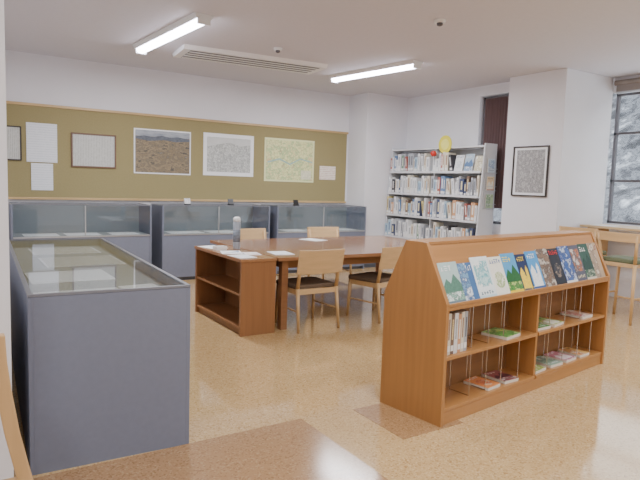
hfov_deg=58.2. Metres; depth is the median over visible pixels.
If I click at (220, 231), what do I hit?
document
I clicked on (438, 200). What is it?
book
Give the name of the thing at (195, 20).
ceiling light
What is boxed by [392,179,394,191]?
book
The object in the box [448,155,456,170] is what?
book
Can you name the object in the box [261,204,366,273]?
display case
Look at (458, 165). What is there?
photo
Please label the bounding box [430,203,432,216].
book
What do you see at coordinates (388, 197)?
book
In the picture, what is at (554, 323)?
leaflet
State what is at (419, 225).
book
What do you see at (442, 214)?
book
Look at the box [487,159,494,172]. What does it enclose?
leaflet
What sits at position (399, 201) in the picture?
book
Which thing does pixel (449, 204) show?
book
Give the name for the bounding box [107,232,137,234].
document
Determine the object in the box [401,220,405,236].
book
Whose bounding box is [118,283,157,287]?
document
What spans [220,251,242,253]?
leaflet
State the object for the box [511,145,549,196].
framed print
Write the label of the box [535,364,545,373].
leaflet
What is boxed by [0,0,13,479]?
wall
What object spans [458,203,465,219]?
book
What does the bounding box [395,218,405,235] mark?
book
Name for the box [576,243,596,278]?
magazine
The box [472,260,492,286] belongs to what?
photo
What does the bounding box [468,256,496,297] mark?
magazine
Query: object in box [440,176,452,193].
book
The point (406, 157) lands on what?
book
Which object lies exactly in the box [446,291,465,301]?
photo
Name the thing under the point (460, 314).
book
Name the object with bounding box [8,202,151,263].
display case
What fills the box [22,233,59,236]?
document
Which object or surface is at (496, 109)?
curtain
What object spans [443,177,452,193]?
book
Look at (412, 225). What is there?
book
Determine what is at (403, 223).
book
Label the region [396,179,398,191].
book
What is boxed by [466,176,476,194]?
book
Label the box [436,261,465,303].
magazine
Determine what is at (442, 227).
book
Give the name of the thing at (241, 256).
leaflet
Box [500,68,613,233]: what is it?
wall pillar
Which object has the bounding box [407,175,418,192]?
book
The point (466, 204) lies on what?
book
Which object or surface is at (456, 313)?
book
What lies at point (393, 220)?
book
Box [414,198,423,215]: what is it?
book
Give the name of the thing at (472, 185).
book
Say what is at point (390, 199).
book
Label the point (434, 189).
book
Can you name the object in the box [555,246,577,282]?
magazine
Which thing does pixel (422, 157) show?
book
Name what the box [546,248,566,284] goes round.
magazine
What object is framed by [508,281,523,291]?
photo
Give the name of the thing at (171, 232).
document
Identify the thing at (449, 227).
book
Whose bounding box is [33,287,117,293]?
document
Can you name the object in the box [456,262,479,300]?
magazine
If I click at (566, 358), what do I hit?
leaflet
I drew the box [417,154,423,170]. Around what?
book
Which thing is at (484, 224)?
bookcase
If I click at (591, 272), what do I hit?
photo
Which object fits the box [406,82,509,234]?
wall
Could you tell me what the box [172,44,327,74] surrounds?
ceiling vent
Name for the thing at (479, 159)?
book
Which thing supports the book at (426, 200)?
on the bookcase at (484, 224)
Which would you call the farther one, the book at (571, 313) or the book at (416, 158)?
the book at (416, 158)
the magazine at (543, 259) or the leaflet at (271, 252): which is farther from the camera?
the leaflet at (271, 252)
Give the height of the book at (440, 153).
0.300 m
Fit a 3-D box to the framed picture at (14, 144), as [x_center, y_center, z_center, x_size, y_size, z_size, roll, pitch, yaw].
[-3.957,-1.251,7.421,0.185,0.440,0.020,-2,7,-33]
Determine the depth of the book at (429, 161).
9.34 m
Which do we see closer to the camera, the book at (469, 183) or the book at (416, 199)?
the book at (469, 183)
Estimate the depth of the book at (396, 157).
10.02 m
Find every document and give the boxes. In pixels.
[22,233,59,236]
[24,269,115,284]
[28,247,100,254]
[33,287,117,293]
[38,255,125,267]
[63,233,100,235]
[71,132,115,168]
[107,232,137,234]
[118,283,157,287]
[164,231,203,233]
[205,230,232,232]
[278,229,305,230]
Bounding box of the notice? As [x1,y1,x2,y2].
[319,166,335,179]
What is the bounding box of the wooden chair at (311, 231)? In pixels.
[307,227,351,278]
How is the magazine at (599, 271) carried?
on the bookcase at (419, 379)
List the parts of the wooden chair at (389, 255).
leg, rail, seat, leg, leg, rail, backrest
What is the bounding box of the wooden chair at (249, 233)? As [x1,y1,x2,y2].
[240,228,278,275]
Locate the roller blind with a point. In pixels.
(633, 84)
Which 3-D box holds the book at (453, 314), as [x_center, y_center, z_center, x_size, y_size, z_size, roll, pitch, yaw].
[0.741,0.561,3.550,0.030,0.250,0.191,-3,7,-40]
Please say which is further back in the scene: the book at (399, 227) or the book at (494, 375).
the book at (399, 227)
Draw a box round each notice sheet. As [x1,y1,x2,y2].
[26,122,56,162]
[31,163,52,189]
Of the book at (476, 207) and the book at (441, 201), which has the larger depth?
the book at (441, 201)
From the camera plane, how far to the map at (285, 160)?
9.62 m
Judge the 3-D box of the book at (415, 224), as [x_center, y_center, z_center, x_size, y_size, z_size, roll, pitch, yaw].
[1.648,-0.146,9.571,0.191,0.260,0.070,-2,7,-33]
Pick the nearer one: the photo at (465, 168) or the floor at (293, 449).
the floor at (293, 449)
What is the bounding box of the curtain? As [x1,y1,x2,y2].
[483,96,508,208]
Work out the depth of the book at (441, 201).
9.04 m
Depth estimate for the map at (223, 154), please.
9.03 m
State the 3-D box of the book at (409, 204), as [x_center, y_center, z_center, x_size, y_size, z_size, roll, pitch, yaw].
[1.563,-0.514,9.710,0.171,0.210,0.045,-2,7,-33]
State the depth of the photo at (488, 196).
8.46 m
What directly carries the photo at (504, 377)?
on the book at (494, 375)
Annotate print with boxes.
[207,137,250,172]
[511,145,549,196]
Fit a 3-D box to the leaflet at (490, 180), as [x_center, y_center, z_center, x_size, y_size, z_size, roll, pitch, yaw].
[2.504,-0.830,8.453,0.152,0.201,0.011,-2,7,-33]
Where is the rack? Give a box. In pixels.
[482,155,495,209]
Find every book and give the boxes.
[385,223,387,234]
[386,196,395,212]
[388,177,397,191]
[388,198,393,212]
[388,219,390,234]
[390,218,395,234]
[391,224,394,235]
[392,157,394,170]
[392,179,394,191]
[393,197,403,213]
[394,156,397,170]
[395,202,398,213]
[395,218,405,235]
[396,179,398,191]
[397,154,400,170]
[398,200,400,213]
[398,221,400,235]
[400,176,407,192]
[401,198,409,213]
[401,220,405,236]
[402,222,405,236]
[405,156,407,170]
[405,200,412,214]
[405,219,416,236]
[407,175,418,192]
[408,153,410,170]
[408,203,410,214]
[408,226,410,237]
[410,153,417,170]
[410,177,419,192]
[411,224,413,237]
[412,199,414,214]
[413,223,421,238]
[414,157,417,170]
[414,178,421,192]
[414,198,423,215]
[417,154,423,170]
[417,201,421,215]
[418,224,428,238]
[421,156,423,170]
[421,176,427,193]
[421,201,423,215]
[421,225,428,238]
[423,198,431,216]
[424,153,432,170]
[424,178,426,193]
[425,228,428,237]
[426,157,432,171]
[427,176,430,194]
[428,201,432,216]
[429,228,432,237]
[430,176,440,193]
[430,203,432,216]
[433,153,439,170]
[433,180,435,193]
[433,222,443,237]
[434,199,443,217]
[435,159,438,170]
[435,227,440,237]
[436,199,441,217]
[437,177,440,193]
[439,153,442,170]
[439,200,448,217]
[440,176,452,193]
[440,226,446,237]
[441,202,443,217]
[442,152,451,170]
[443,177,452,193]
[443,201,452,218]
[444,152,455,170]
[446,179,450,194]
[446,225,456,236]
[447,182,451,194]
[447,202,452,218]
[447,313,451,354]
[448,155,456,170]
[449,311,458,353]
[449,312,454,354]
[451,178,456,194]
[451,227,463,236]
[452,200,463,218]
[453,310,464,351]
[454,155,465,170]
[455,202,466,219]
[456,177,458,194]
[457,313,461,352]
[458,176,466,194]
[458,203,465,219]
[459,179,466,194]
[459,309,467,350]
[461,207,464,219]
[463,154,475,170]
[464,203,470,219]
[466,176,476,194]
[467,182,470,195]
[467,205,470,220]
[469,228,475,235]
[470,178,476,195]
[470,203,478,220]
[473,179,476,195]
[474,156,482,171]
[474,206,477,221]
[476,176,480,196]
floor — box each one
[11,267,639,479]
[33,418,387,479]
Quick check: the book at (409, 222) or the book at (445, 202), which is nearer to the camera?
the book at (445, 202)
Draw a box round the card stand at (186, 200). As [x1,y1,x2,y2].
[184,198,190,204]
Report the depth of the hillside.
28.19 m
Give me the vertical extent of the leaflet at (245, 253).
0.005 m
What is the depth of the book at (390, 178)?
10.11 m
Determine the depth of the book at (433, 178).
9.22 m
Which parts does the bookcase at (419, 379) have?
panel, shelf, shelf, slope panel, panel, shelf, shelf, panel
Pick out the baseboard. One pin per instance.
(366, 265)
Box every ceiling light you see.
[132,12,213,54]
[329,60,422,82]
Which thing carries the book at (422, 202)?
on the bookcase at (484, 224)
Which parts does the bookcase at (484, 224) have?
shelf, shelf, shelf, shelf, panel, shelf, shelf, shelf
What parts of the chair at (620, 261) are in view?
leg, leg, backrest, seat, seat frame, leg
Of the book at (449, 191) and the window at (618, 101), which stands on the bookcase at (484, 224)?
the book at (449, 191)
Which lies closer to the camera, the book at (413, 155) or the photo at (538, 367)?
the photo at (538, 367)
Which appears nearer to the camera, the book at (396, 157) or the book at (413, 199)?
the book at (413, 199)
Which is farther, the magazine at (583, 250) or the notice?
the notice
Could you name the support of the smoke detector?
attached to the ceiling
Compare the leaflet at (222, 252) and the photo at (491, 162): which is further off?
the photo at (491, 162)
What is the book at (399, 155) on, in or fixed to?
on the bookcase at (484, 224)
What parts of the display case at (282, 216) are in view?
panel, frame, glass, glass rail, panel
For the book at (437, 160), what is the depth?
9.14 m
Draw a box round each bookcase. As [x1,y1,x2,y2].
[380,230,609,426]
[384,143,497,238]
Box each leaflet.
[197,245,214,248]
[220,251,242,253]
[227,254,256,258]
[242,252,261,254]
[267,251,294,254]
[300,238,326,240]
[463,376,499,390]
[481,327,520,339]
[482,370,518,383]
[485,194,492,207]
[486,177,493,190]
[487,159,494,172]
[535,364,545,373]
[536,355,562,367]
[538,323,550,330]
[539,317,563,327]
[544,351,575,362]
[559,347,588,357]
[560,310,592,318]
[592,224,615,226]
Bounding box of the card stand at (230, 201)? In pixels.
[228,199,233,204]
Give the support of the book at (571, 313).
on the bookcase at (419, 379)
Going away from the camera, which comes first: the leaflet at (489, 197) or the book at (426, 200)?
the leaflet at (489, 197)
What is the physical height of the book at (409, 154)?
0.310 m
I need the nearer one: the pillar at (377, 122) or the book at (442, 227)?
the book at (442, 227)
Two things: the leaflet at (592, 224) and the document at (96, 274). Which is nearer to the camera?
the document at (96, 274)
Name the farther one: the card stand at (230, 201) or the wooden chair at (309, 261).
the card stand at (230, 201)
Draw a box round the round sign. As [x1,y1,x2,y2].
[439,135,451,152]
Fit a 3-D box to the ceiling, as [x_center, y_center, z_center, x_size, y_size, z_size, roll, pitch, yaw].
[0.474,-1.981,3.716,10.900,0.100,11.300,-2,7,-33]
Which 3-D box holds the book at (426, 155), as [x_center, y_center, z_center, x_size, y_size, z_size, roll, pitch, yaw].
[1.786,-1.264,9.430,0.171,0.300,0.045,-2,7,-33]
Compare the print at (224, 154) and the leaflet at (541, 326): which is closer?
the leaflet at (541, 326)
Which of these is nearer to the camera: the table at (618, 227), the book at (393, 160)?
the table at (618, 227)
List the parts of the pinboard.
rail, rail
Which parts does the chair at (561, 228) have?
backrest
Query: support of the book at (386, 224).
on the bookcase at (484, 224)
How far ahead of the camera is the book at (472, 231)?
8.50 m
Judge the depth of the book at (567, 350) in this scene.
4.70 m
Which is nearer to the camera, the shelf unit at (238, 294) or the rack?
the shelf unit at (238, 294)
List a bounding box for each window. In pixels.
[481,94,508,224]
[604,92,639,225]
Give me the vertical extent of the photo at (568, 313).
0.001 m
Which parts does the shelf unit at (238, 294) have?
panel, shelf, shelf, panel, panel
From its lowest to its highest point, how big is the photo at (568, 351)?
0.001 m
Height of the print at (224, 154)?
0.530 m
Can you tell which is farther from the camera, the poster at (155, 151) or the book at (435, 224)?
the book at (435, 224)
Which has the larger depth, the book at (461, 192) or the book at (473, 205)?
the book at (461, 192)
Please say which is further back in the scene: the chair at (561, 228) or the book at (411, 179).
the book at (411, 179)
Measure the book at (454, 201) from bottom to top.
0.300 m
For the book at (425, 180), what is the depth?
9.37 m
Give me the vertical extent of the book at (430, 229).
0.210 m
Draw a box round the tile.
[353,403,462,438]
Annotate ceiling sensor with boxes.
[274,47,281,52]
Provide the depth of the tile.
3.50 m
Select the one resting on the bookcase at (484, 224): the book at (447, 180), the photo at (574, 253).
the book at (447, 180)
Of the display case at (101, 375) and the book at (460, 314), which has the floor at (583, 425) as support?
the display case at (101, 375)
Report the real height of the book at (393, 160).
0.260 m
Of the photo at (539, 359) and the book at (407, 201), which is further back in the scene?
the book at (407, 201)
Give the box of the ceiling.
[4,0,639,97]
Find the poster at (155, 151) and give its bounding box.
[134,128,190,174]
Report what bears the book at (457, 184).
on the bookcase at (484, 224)
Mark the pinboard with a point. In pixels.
(330, 147)
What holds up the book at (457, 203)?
on the bookcase at (484, 224)
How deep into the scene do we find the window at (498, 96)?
8.82 m
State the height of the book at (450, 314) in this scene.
0.255 m
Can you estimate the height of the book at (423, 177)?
0.300 m
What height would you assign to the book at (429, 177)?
0.300 m
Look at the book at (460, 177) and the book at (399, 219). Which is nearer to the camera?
the book at (460, 177)
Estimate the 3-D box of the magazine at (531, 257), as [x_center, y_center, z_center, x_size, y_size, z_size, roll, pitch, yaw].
[1.535,0.218,4.106,0.156,0.266,0.119,-3,7,-40]
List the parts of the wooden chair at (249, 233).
backrest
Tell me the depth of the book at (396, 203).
9.93 m
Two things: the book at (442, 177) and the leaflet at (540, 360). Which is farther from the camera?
the book at (442, 177)
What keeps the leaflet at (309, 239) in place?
on the table at (358, 249)
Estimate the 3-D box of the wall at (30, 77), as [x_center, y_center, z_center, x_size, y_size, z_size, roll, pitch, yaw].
[-1.633,-1.008,9.104,7.100,3.000,0.200,-2,7,-33]
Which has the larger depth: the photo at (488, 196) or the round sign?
the round sign
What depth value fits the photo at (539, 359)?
4.44 m
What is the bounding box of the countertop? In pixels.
[580,224,639,231]
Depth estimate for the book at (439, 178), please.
9.09 m
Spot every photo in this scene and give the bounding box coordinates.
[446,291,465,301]
[456,161,461,168]
[463,166,472,170]
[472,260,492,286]
[476,380,491,384]
[486,194,490,207]
[489,160,494,168]
[495,272,504,287]
[499,375,517,380]
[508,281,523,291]
[535,364,544,370]
[536,356,553,362]
[554,263,561,276]
[559,348,585,354]
[562,311,587,316]
[569,249,583,271]
[585,269,595,277]
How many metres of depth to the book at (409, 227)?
9.63 m
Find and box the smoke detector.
[434,18,445,26]
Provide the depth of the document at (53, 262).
4.17 m
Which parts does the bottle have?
lid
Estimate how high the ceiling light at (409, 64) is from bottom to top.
0.095 m
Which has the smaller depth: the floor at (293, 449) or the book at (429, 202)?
the floor at (293, 449)
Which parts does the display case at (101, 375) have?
panel, panel, frame, panel, panel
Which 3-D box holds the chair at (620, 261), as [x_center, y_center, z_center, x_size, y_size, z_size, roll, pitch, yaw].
[3.437,0.408,6.495,0.469,1.001,0.480,-2,7,-33]
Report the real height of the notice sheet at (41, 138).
0.510 m
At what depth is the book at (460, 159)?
8.80 m
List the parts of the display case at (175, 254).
panel, frame, glass, glass rail, panel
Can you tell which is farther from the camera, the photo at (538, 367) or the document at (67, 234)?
the document at (67, 234)
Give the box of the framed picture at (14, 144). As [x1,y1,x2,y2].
[7,125,21,160]
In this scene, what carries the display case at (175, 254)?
on the floor at (583, 425)
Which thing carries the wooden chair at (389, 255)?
on the floor at (583, 425)
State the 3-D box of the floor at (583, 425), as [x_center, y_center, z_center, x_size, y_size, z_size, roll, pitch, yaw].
[0.377,1.103,4.013,10.900,0.100,11.300,-2,7,-33]
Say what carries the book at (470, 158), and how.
on the bookcase at (484, 224)
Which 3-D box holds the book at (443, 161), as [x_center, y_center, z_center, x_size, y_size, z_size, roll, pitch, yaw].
[2.019,-1.228,9.082,0.191,0.310,0.045,-2,7,-33]
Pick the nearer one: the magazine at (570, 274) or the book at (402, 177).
the magazine at (570, 274)
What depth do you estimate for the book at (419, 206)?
9.46 m
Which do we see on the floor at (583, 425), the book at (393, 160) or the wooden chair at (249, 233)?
the wooden chair at (249, 233)
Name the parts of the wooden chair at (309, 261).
leg, rail, leg, seat, leg, rail, backrest, leg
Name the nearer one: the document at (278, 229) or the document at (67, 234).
the document at (67, 234)
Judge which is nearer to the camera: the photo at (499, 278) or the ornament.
the photo at (499, 278)
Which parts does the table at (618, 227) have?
support panel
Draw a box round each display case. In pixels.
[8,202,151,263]
[9,238,190,475]
[150,203,269,279]
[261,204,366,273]
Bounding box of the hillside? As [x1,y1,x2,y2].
[493,85,639,223]
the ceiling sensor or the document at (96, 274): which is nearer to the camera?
the document at (96, 274)
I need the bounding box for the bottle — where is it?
[233,217,240,249]
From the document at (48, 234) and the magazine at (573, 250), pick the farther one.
the document at (48, 234)
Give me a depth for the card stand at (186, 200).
8.47 m
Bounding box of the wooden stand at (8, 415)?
[0,333,32,479]
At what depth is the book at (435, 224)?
9.17 m
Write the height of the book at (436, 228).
0.240 m
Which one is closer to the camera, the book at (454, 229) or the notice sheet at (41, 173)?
the notice sheet at (41, 173)
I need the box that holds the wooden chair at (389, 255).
[346,246,402,323]
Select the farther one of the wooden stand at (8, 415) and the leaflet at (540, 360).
the leaflet at (540, 360)
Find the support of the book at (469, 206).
on the bookcase at (484, 224)
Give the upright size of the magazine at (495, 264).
0.253 m
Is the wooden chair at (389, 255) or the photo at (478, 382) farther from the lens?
the wooden chair at (389, 255)
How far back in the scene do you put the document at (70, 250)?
4.73 m
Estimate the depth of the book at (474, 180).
8.47 m
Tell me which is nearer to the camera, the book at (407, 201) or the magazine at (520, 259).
the magazine at (520, 259)
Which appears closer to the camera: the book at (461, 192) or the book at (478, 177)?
the book at (478, 177)
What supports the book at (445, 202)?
on the bookcase at (484, 224)
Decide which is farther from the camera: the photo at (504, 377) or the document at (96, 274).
the photo at (504, 377)
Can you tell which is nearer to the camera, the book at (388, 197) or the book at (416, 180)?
the book at (416, 180)
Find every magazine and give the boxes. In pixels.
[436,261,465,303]
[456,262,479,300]
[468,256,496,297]
[486,256,510,294]
[498,253,524,292]
[514,254,534,289]
[523,251,545,288]
[534,248,556,286]
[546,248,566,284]
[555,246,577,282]
[567,245,587,280]
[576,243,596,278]
[586,243,605,277]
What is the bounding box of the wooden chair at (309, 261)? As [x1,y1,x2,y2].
[275,249,344,333]
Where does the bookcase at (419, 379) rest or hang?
on the floor at (583, 425)
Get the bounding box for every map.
[203,132,253,176]
[264,137,314,182]
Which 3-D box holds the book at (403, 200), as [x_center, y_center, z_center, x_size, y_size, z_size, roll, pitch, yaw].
[1.469,-0.577,9.862,0.171,0.300,0.035,-2,7,-33]
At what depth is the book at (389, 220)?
10.09 m
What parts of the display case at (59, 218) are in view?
panel, glass, frame, glass rail, panel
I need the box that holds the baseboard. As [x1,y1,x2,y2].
[364,263,375,267]
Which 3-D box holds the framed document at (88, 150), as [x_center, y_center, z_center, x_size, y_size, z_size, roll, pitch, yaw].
[-3.126,-1.234,7.956,0.589,0.465,0.020,-2,7,-33]
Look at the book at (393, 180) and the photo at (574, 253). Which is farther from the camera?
the book at (393, 180)
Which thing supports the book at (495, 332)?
on the bookcase at (419, 379)
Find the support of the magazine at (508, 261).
on the bookcase at (419, 379)
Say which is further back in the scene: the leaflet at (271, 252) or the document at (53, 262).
the leaflet at (271, 252)
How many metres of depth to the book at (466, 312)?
3.56 m
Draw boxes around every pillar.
[346,93,407,235]
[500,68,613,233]
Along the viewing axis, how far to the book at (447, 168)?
8.98 m
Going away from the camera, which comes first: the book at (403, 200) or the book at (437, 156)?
the book at (437, 156)
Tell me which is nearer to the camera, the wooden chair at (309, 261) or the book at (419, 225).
the wooden chair at (309, 261)
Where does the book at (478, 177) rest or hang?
on the bookcase at (484, 224)
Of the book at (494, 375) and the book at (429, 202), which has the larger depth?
the book at (429, 202)
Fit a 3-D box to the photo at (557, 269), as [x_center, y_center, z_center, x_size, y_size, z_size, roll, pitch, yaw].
[1.780,0.225,4.300,0.111,0.111,0.001,-3,-16,-40]
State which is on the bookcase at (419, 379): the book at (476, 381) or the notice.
the book at (476, 381)
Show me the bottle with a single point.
(237, 220)
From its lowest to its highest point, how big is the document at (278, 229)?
0.005 m
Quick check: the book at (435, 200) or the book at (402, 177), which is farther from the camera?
the book at (402, 177)
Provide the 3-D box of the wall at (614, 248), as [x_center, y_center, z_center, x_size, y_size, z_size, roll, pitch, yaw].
[6.022,-0.377,5.049,0.200,3.000,7.250,-2,7,-33]
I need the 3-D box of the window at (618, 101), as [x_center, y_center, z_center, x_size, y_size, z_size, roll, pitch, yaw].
[5.765,-0.808,5.431,0.160,1.810,6.230,-2,7,-33]
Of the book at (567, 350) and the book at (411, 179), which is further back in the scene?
the book at (411, 179)
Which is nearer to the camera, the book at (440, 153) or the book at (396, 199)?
the book at (440, 153)
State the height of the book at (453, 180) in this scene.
0.265 m
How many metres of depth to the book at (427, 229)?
9.26 m
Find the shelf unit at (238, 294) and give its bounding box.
[194,245,276,336]
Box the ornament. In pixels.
[430,148,438,156]
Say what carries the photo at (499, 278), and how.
attached to the magazine at (495, 264)
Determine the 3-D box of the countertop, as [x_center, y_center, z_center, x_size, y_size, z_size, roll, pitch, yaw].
[4.788,-0.007,6.180,0.560,0.030,4.000,-2,7,-33]
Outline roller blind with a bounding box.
[614,77,639,93]
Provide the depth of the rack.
8.44 m
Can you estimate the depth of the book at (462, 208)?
8.66 m
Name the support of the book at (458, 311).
on the bookcase at (419, 379)
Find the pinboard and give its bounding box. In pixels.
[6,101,348,202]
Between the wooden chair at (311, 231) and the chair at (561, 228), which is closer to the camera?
the chair at (561, 228)
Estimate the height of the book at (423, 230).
0.240 m
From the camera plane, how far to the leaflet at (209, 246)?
6.13 m
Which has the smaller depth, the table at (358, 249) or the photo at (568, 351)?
the photo at (568, 351)
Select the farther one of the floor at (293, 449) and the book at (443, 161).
the book at (443, 161)
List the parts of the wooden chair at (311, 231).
backrest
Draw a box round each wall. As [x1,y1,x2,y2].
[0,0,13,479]
[5,50,349,204]
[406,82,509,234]
[606,75,639,301]
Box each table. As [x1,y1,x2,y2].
[210,236,408,329]
[580,224,639,255]
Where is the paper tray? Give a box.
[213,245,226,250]
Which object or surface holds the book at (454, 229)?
on the bookcase at (484, 224)

